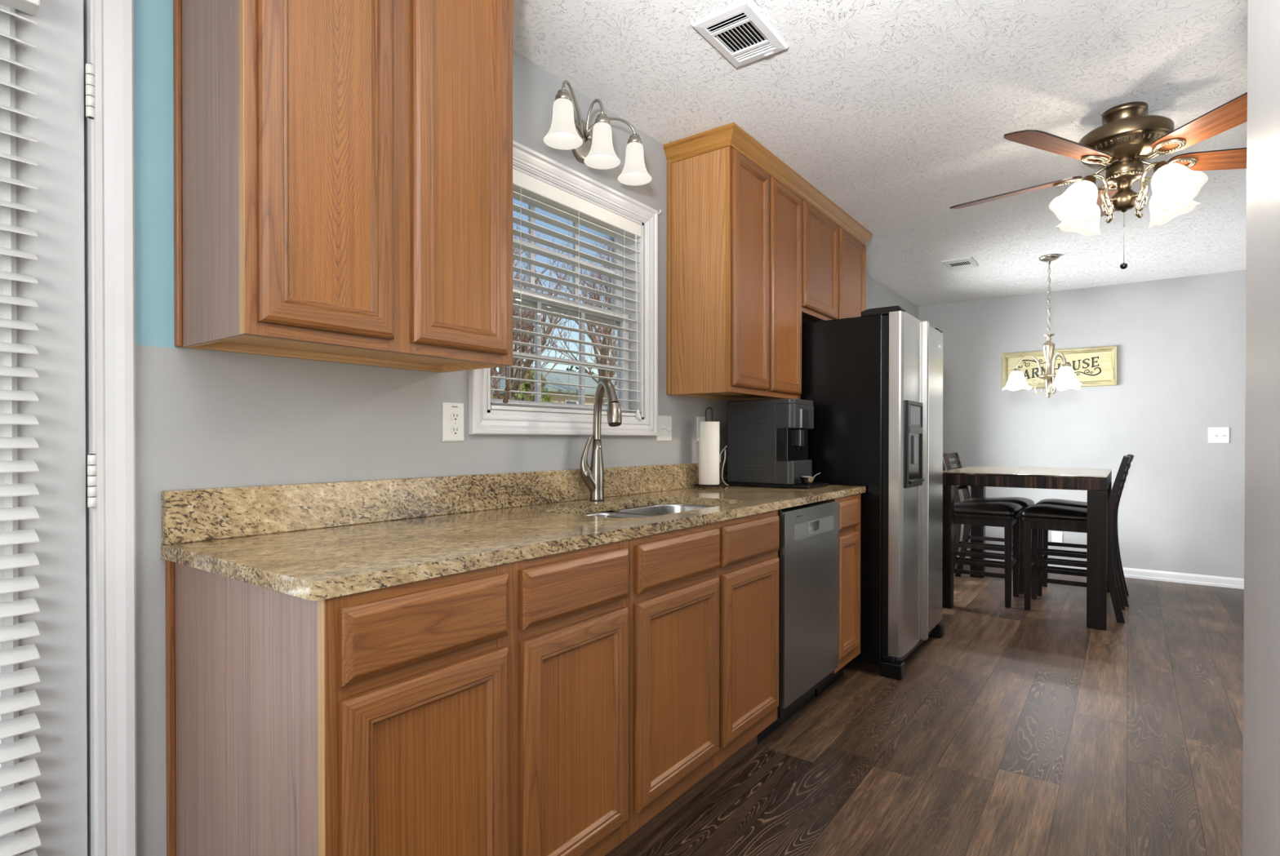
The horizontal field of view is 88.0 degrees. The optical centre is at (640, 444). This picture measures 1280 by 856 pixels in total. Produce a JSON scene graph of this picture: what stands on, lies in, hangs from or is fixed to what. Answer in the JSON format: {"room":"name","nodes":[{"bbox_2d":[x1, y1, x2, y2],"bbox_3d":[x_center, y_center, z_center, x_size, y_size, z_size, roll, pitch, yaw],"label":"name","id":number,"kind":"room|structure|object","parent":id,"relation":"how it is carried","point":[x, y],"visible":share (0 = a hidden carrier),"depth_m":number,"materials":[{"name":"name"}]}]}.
{"room":"kitchen","nodes":[
{"label":"kitchen","id":0,"kind":"room"},
{"bbox_2d":[133,0,918,855],"bbox_3d":[-0.011,-0.102,2.893,0.130,2.440,9.246,0,0,36],"label":"wall","id":1,"kind":"structure","parent":0,"point":[205,419],"depth_m":1.58,"materials":[{"name":"grey paint"}]},
{"bbox_2d":[0,0,40,855],"bbox_3d":[-1.335,-0.003,0.965,0.051,1.705,0.691,0,0,36],"label":"door blind","id":2,"kind":"object","parent":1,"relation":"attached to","point":[24,841],"visible":1,"depth_m":1.22,"materials":[{"name":"white plastic"}]},
{"bbox_2d":[0,0,97,855],"bbox_3d":[-1.410,0.098,0.987,0.142,2.062,0.939,0,0,36],"label":"door","id":3,"kind":"structure","parent":1,"relation":"in","point":[63,81],"depth_m":1.29,"materials":[{"name":"white paint"}]},
{"bbox_2d":[93,0,137,855],"bbox_3d":[-1.355,0.071,0.945,0.019,2.118,1.047,0,0,36],"label":"trim","id":4,"kind":"structure","parent":1,"relation":"attached to","point":[113,20],"depth_m":1.34,"materials":[{"name":"white paint"}]},
{"bbox_2d":[173,0,512,373],"bbox_3d":[-0.669,-0.743,1.605,0.333,1.063,0.690,0,0,36],"label":"upper cabinet","id":5,"kind":"object","parent":1,"relation":"attached to","point":[343,169],"visible":1,"depth_m":1.42,"materials":[{"name":"brown wood"}]},
{"bbox_2d":[161,461,728,545],"bbox_3d":[-0.213,0.149,2.490,0.026,0.114,2.698,0,0,36],"label":"backsplash","id":6,"kind":"structure","parent":1,"relation":"attached to","point":[194,515],"depth_m":1.78,"materials":[{"name":"stone"}]},
{"bbox_2d":[442,402,464,441],"bbox_3d":[-0.570,-0.067,2.018,0.008,0.119,0.079,0,0,36],"label":"wall outlet","id":7,"kind":"object","parent":1,"relation":"attached to","point":[453,414],"visible":1,"depth_m":2.01,"materials":[{"name":"white plastic"}]},
{"bbox_2d":[450,426,460,435],"bbox_3d":[-0.566,-0.042,2.019,0.002,0.027,0.033,0,0,36],"label":"socket","id":8,"kind":"object","parent":7,"relation":"attached to","point":[455,430],"depth_m":2.02,"materials":[{"name":"white plastic"}]},
{"bbox_2d":[450,412,460,421],"bbox_3d":[-0.565,-0.085,2.019,0.002,0.027,0.033,0,0,36],"label":"socket","id":9,"kind":"object","parent":7,"relation":"attached to","point":[455,416],"depth_m":2.02,"materials":[{"name":"white plastic"}]},
{"bbox_2d":[468,140,657,435],"bbox_3d":[-0.283,-0.520,2.500,0.154,0.972,1.002,0,0,36],"label":"window","id":10,"kind":"structure","parent":1,"relation":"in","point":[482,420],"depth_m":2.60,"materials":[{"name":"white paint"}]},
{"bbox_2d":[490,168,641,421],"bbox_3d":[-0.256,-0.509,2.480,0.069,0.829,0.818,0,0,36],"label":"window blind","id":11,"kind":"object","parent":10,"relation":"attached to","point":[527,189],"visible":0.76,"depth_m":2.46,"materials":[{"name":"white plastic"}]},
{"bbox_2d":[543,80,652,186],"bbox_3d":[-0.164,-1.142,2.413,0.184,0.235,0.535,0,0,36],"label":"vanity light","id":12,"kind":"object","parent":1,"relation":"attached to","point":[596,150],"visible":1,"depth_m":2.39,"materials":[{"name":"white glass"}]},
{"bbox_2d":[656,415,671,441],"bbox_3d":[0.111,-0.070,2.930,0.022,0.114,0.115,0,0,36],"label":"switch plate","id":13,"kind":"object","parent":1,"relation":"attached to","point":[664,423],"visible":0.98,"depth_m":2.93,"materials":[{"name":"white plastic"}]},
{"bbox_2d":[696,416,705,441],"bbox_3d":[0.290,-0.074,3.188,0.006,0.119,0.078,0,0,36],"label":"wall outlet","id":14,"kind":"object","parent":1,"relation":"attached to","point":[699,419],"visible":0.57,"depth_m":3.16,"materials":[{"name":"white plastic"}]},
{"bbox_2d":[666,146,802,400],"bbox_3d":[0.472,-0.753,3.153,0.333,1.061,0.756,0,0,36],"label":"upper cabinet","id":15,"kind":"object","parent":1,"relation":"attached to","point":[734,230],"visible":0.83,"depth_m":2.91,"materials":[{"name":"brown wood"}]},
{"bbox_2d":[801,200,866,323],"bbox_3d":[0.995,-0.985,3.861,0.332,0.605,1.003,0,0,36],"label":"upper cabinet","id":16,"kind":"object","parent":1,"relation":"attached to","point":[833,261],"visible":0.52,"depth_m":3.67,"materials":[{"name":"brown wood"}]},
{"bbox_2d":[662,122,872,245],"bbox_3d":[0.781,-1.288,3.554,0.351,0.074,1.828,0,0,36],"label":"crown molding","id":17,"kind":"structure","parent":16,"relation":"attached to","point":[731,135],"depth_m":2.96,"materials":[{"name":"brown wood"}]},
{"bbox_2d":[512,0,1248,306],"bbox_3d":[2.137,-1.360,1.222,5.560,0.100,9.376,0,0,36],"label":"ceiling","id":18,"kind":"structure","parent":0,"point":[899,113],"depth_m":2.52,"materials":[{"name":"white paint"}]},
{"bbox_2d":[690,0,788,67],"bbox_3d":[0.322,-1.310,2.131,0.196,0.014,0.294,0,0,36],"label":"ceiling vent","id":19,"kind":"object","parent":18,"relation":"in","point":[738,31],"visible":1,"depth_m":2.12,"materials":[{"name":"white metal"}]},
{"bbox_2d":[941,256,978,270],"bbox_3d":[2.345,-1.326,4.868,0.199,0.014,0.288,0,0,36],"label":"ceiling vent","id":20,"kind":"object","parent":18,"relation":"in","point":[966,262],"visible":1,"depth_m":4.85,"materials":[{"name":"white metal"}]},
{"bbox_2d":[1002,253,1082,398],"bbox_3d":[2.864,-0.830,4.725,0.496,1.004,0.533,0,0,36],"label":"chandelier","id":21,"kind":"object","parent":18,"relation":"hanging from","point":[1065,379],"visible":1,"depth_m":4.68,"materials":[{"name":"white glass"}]},
{"bbox_2d":[950,92,1247,269],"bbox_3d":[1.911,-1.007,2.657,1.261,0.624,1.254,0,0,36],"label":"ceiling fan","id":22,"kind":"object","parent":18,"relation":"hanging from","point":[1129,138],"visible":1,"depth_m":2.54,"materials":[{"name":"brown wood"}]},
{"bbox_2d":[622,564,1244,855],"bbox_3d":[2.135,1.160,1.239,5.560,0.060,9.376,0,0,36],"label":"floor","id":23,"kind":"structure","parent":0,"point":[1015,731],"depth_m":2.45,"materials":[{"name":"brown wood"}]},
{"bbox_2d":[165,539,629,855],"bbox_3d":[-0.516,0.684,1.554,0.653,0.884,0.811,0,0,36],"label":"base cabinet","id":24,"kind":"object","parent":23,"relation":"on","point":[483,712],"visible":0.9,"depth_m":1.27,"materials":[{"name":"brown wood"}]},
{"bbox_2d":[604,510,779,855],"bbox_3d":[-0.008,0.680,2.239,0.648,0.884,0.891,0,0,36],"label":"base cabinet","id":25,"kind":"object","parent":23,"relation":"on","point":[704,599],"visible":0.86,"depth_m":1.95,"materials":[{"name":"brown wood"}]},
{"bbox_2d":[160,484,866,600],"bbox_3d":[0.033,0.223,2.309,0.636,0.030,2.700,0,0,36],"label":"countertop","id":26,"kind":"structure","parent":25,"relation":"on","point":[319,564],"depth_m":1.48,"materials":[{"name":"stone"}]},
{"bbox_2d":[580,378,622,501],"bbox_3d":[-0.127,-0.015,2.365,0.094,0.443,0.228,0,0,-37],"label":"kitchen faucet","id":27,"kind":"object","parent":26,"relation":"on","point":[593,477],"visible":1,"depth_m":2.42,"materials":[{"name":"silver metal"}]},
{"bbox_2d":[582,504,716,518],"bbox_3d":[0.043,0.336,2.260,0.393,0.194,0.739,0,0,36],"label":"sink","id":28,"kind":"object","parent":26,"relation":"in","point":[655,510],"visible":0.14,"depth_m":2.54,"materials":[{"name":"silver metal"}]},
{"bbox_2d":[693,407,725,488],"bbox_3d":[0.313,0.015,3.053,0.147,0.375,0.149,0,0,36],"label":"paper towel holder","id":29,"kind":"object","parent":26,"relation":"on","point":[707,408],"visible":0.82,"depth_m":3.04,"materials":[{"name":"brown metal"}]},
{"bbox_2d":[698,422,719,484],"bbox_3d":[0.314,0.040,3.054,0.095,0.288,0.095,0,0,36],"label":"paper towel roll","id":30,"kind":"object","parent":29,"relation":"on","point":[708,432],"visible":1,"depth_m":3.01,"materials":[{"name":"white paper"}]},
{"bbox_2d":[727,398,828,488],"bbox_3d":[0.666,-0.006,3.227,0.417,0.414,0.266,0,0,36],"label":"coffee machine","id":31,"kind":"object","parent":26,"relation":"on","point":[767,439],"visible":0.99,"depth_m":3.14,"materials":[{"name":"grey plastic"}]},
{"bbox_2d":[719,444,728,485],"bbox_3d":[0.411,0.102,3.230,0.047,0.198,0.118,0,0,32],"label":"power cord","id":32,"kind":"object","parent":31,"relation":"attached to","point":[724,450],"visible":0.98,"depth_m":3.19,"materials":[{"name":"grey plastic"}]},
{"bbox_2d":[728,482,828,488],"bbox_3d":[0.671,0.194,3.227,0.409,0.015,0.254,0,0,36],"label":"drip tray","id":33,"kind":"object","parent":31,"relation":"attached to","point":[779,485],"depth_m":3.11,"materials":[{"name":"black plastic"}]},
{"bbox_2d":[800,472,820,484],"bbox_3d":[0.781,0.159,3.082,0.079,0.056,0.096,0,0,36],"label":"scoop","id":34,"kind":"object","parent":31,"relation":"on","point":[806,480],"visible":1,"depth_m":3.05,"materials":[{"name":"silver metal"}]},
{"bbox_2d":[800,475,815,484],"bbox_3d":[0.772,0.168,3.077,0.069,0.037,0.077,0,0,36],"label":"cup","id":35,"kind":"object","parent":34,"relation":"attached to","point":[806,480],"depth_m":3.05,"materials":[{"name":"ceramic"}]},
{"bbox_2d":[757,500,838,744],"bbox_3d":[0.433,0.677,2.824,0.634,0.884,0.570,0,0,36],"label":"dishwasher","id":36,"kind":"object","parent":23,"relation":"on","point":[808,550],"visible":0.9,"depth_m":2.58,"materials":[{"name":"silver metal"}]},
{"bbox_2d":[815,493,861,696],"bbox_3d":[0.702,0.674,3.203,0.648,0.884,0.347,0,0,36],"label":"base cabinet","id":37,"kind":"object","parent":23,"relation":"on","point":[849,507],"visible":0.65,"depth_m":3.00,"materials":[{"name":"brown wood"}]},
{"bbox_2d":[800,305,943,679],"bbox_3d":[1.206,0.225,3.700,0.776,1.775,0.897,0,0,36],"label":"refrigerator","id":38,"kind":"object","parent":23,"relation":"on","point":[873,380],"visible":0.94,"depth_m":3.24,"materials":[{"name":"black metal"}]},
{"bbox_2d":[942,461,1022,608],"bbox_3d":[2.409,0.590,4.812,0.599,1.034,0.446,0,0,36],"label":"dining chair","id":39,"kind":"object","parent":23,"relation":"on","point":[1006,515],"visible":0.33,"depth_m":4.62,"materials":[{"name":"brown wood"}]},
{"bbox_2d":[954,502,1022,516],"bbox_3d":[2.459,0.450,4.774,0.474,0.071,0.446,0,0,36],"label":"cushion","id":40,"kind":"object","parent":39,"relation":"on","point":[985,508],"depth_m":4.61,"materials":[{"name":"brown leather"}]},
{"bbox_2d":[942,453,1034,594],"bbox_3d":[2.732,0.588,5.217,0.599,1.034,0.446,0,0,36],"label":"dining chair","id":41,"kind":"object","parent":23,"relation":"on","point":[1024,503],"visible":0.45,"depth_m":5.16,"materials":[{"name":"brown wood"}]},
{"bbox_2d":[960,497,1034,510],"bbox_3d":[2.782,0.448,5.179,0.474,0.071,0.446,0,0,36],"label":"cushion","id":42,"kind":"object","parent":41,"relation":"on","point":[1024,502],"depth_m":5.07,"materials":[{"name":"brown leather"}]},
{"bbox_2d":[942,466,1111,630],"bbox_3d":[2.789,0.648,4.773,0.956,0.920,1.332,0,0,36],"label":"dining table","id":43,"kind":"object","parent":23,"relation":"on","point":[1097,482],"visible":0.77,"depth_m":4.21,"materials":[{"name":"brown wood"}]},
{"bbox_2d":[1020,455,1130,623],"bbox_3d":[2.913,0.593,4.447,0.599,1.034,0.446,0,0,36],"label":"dining chair","id":44,"kind":"object","parent":23,"relation":"on","point":[1037,517],"visible":0.87,"depth_m":4.37,"materials":[{"name":"brown wood"}]},
{"bbox_2d":[1020,503,1087,520],"bbox_3d":[2.863,0.452,4.483,0.474,0.071,0.446,0,0,36],"label":"cushion","id":45,"kind":"object","parent":44,"relation":"on","point":[1037,512],"depth_m":4.38,"materials":[{"name":"black leather"}]},
{"bbox_2d":[1036,454,1133,607],"bbox_3d":[3.232,0.591,4.845,0.599,1.034,0.446,0,0,36],"label":"dining chair","id":46,"kind":"object","parent":23,"relation":"on","point":[1043,544],"visible":0.5,"depth_m":4.82,"materials":[{"name":"brown wood"}]},
{"bbox_2d":[1036,498,1087,508],"bbox_3d":[3.182,0.450,4.881,0.474,0.071,0.446,0,0,36],"label":"cushion","id":47,"kind":"object","parent":46,"relation":"on","point":[1047,501],"depth_m":4.83,"materials":[{"name":"brown leather"}]},
{"bbox_2d":[918,270,1246,578],"bbox_3d":[4.878,-0.112,4.953,5.300,2.440,0.130,0,0,36],"label":"wall","id":48,"kind":"structure","parent":0,"point":[1180,342],"depth_m":5.46,"materials":[{"name":"grey paint"}]},
{"bbox_2d":[1051,531,1062,542],"bbox_3d":[3.635,0.821,5.787,0.079,0.118,0.008,0,0,36],"label":"wall outlet","id":49,"kind":"object","parent":48,"relation":"attached to","point":[1056,536],"visible":0.73,"depth_m":5.79,"materials":[{"name":"white plastic"}]},
{"bbox_2d":[1001,346,1117,390],"bbox_3d":[3.626,-0.659,5.773,0.853,0.330,0.028,0,0,36],"label":"wall sign","id":50,"kind":"object","parent":48,"relation":"attached to","point":[1095,366],"visible":0.82,"depth_m":5.68,"materials":[{"name":"yellow wood"}]},
{"bbox_2d":[956,555,1244,589],"bbox_3d":[4.840,1.069,4.897,5.284,0.079,0.016,0,0,36],"label":"baseboard","id":51,"kind":"structure","parent":48,"relation":"attached to","point":[1184,578],"depth_m":5.29,"materials":[{"name":"white paint"}]},
{"bbox_2d":[1208,427,1229,443],"bbox_3d":[4.487,-0.071,5.145,0.125,0.123,0.022,0,0,36],"label":"switch plate","id":52,"kind":"object","parent":48,"relation":"attached to","point":[1215,435],"visible":1,"depth_m":5.15,"materials":[{"name":"white plastic"}]},
{"bbox_2d":[1242,0,1279,855],"bbox_3d":[0.407,-0.084,0.159,0.123,2.440,2.540,0,0,36],"label":"wall","id":53,"kind":"structure","parent":0,"point":[1261,646],"depth_m":1.05,"materials":[{"name":"grey paint"}]},
{"label":"outside","id":54,"kind":"structure","parent":0,"visible":0},
{"bbox_3d":[-26.083,1.371,68.905,119.600,4.600,200.000,0,0,36],"label":"ground","id":55,"kind":"structure","parent":54,"visible":0},
{"bbox_2d":[490,226,569,398],"bbox_3d":[-6.863,-5.860,31.750,6.242,11.804,8.228,0,0,-28],"label":"bare tree","id":56,"kind":"object","parent":55,"relation":"on","point":[502,375],"visible":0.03,"depth_m":31.39,"materials":[{"name":"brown plant"}]},
{"bbox_2d":[514,366,552,402],"bbox_3d":[-4.814,-1.411,28.270,2.204,3.808,2.230,0,0,36],"label":"evergreen tree","id":57,"kind":"object","parent":55,"relation":"on","point":[525,387],"visible":0.15,"depth_m":27.78,"materials":[{"name":"green plant"}]},
{"bbox_2d":[490,223,579,400],"bbox_3d":[-3.366,-3.186,19.767,4.180,8.332,4.336,0,1,42],"label":"bare tree","id":58,"kind":"object","parent":55,"relation":"on","point":[515,384],"visible":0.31,"depth_m":19.71,"materials":[{"name":"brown plant"}]},
{"bbox_2d":[493,248,599,375],"bbox_3d":[-9.765,-8.736,55.437,11.800,16.848,8.642,0,0,16],"label":"bare tree","id":59,"kind":"object","parent":55,"relation":"on","point":[560,318],"visible":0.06,"depth_m":56.03,"materials":[{"name":"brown plant"}]},
{"bbox_2d":[491,366,617,406],"bbox_3d":[-4.646,-2.758,46.381,10.000,4.680,15.600,0,0,36],"label":"neighbor house","id":60,"kind":"structure","parent":55,"relation":"on","point":[555,377],"depth_m":40.51,"materials":[{"name":"beige"}]},
{"bbox_2d":[565,365,594,373],"bbox_3d":[-5.509,-3.867,59.330,4.631,7.116,4.460,0,0,36],"label":"evergreen tree","id":61,"kind":"object","parent":55,"relation":"on","point":[571,366],"visible":0.02,"depth_m":59.42,"materials":[{"name":"green plant"}]},
{"bbox_2d":[545,237,617,405],"bbox_3d":[-1.930,-5.756,36.294,6.850,11.592,8.928,0,0,16],"label":"bare tree","id":62,"kind":"object","parent":55,"relation":"on","point":[603,351],"visible":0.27,"depth_m":35.45,"materials":[{"name":"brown plant"}]},
{"bbox_2d":[565,302,617,376],"bbox_3d":[-2.048,-8.667,62.956,12.269,16.714,8.912,0,0,29],"label":"bare tree","id":63,"kind":"object","parent":55,"relation":"on","point":[577,322],"visible":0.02,"depth_m":62.58,"materials":[{"name":"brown plant"}]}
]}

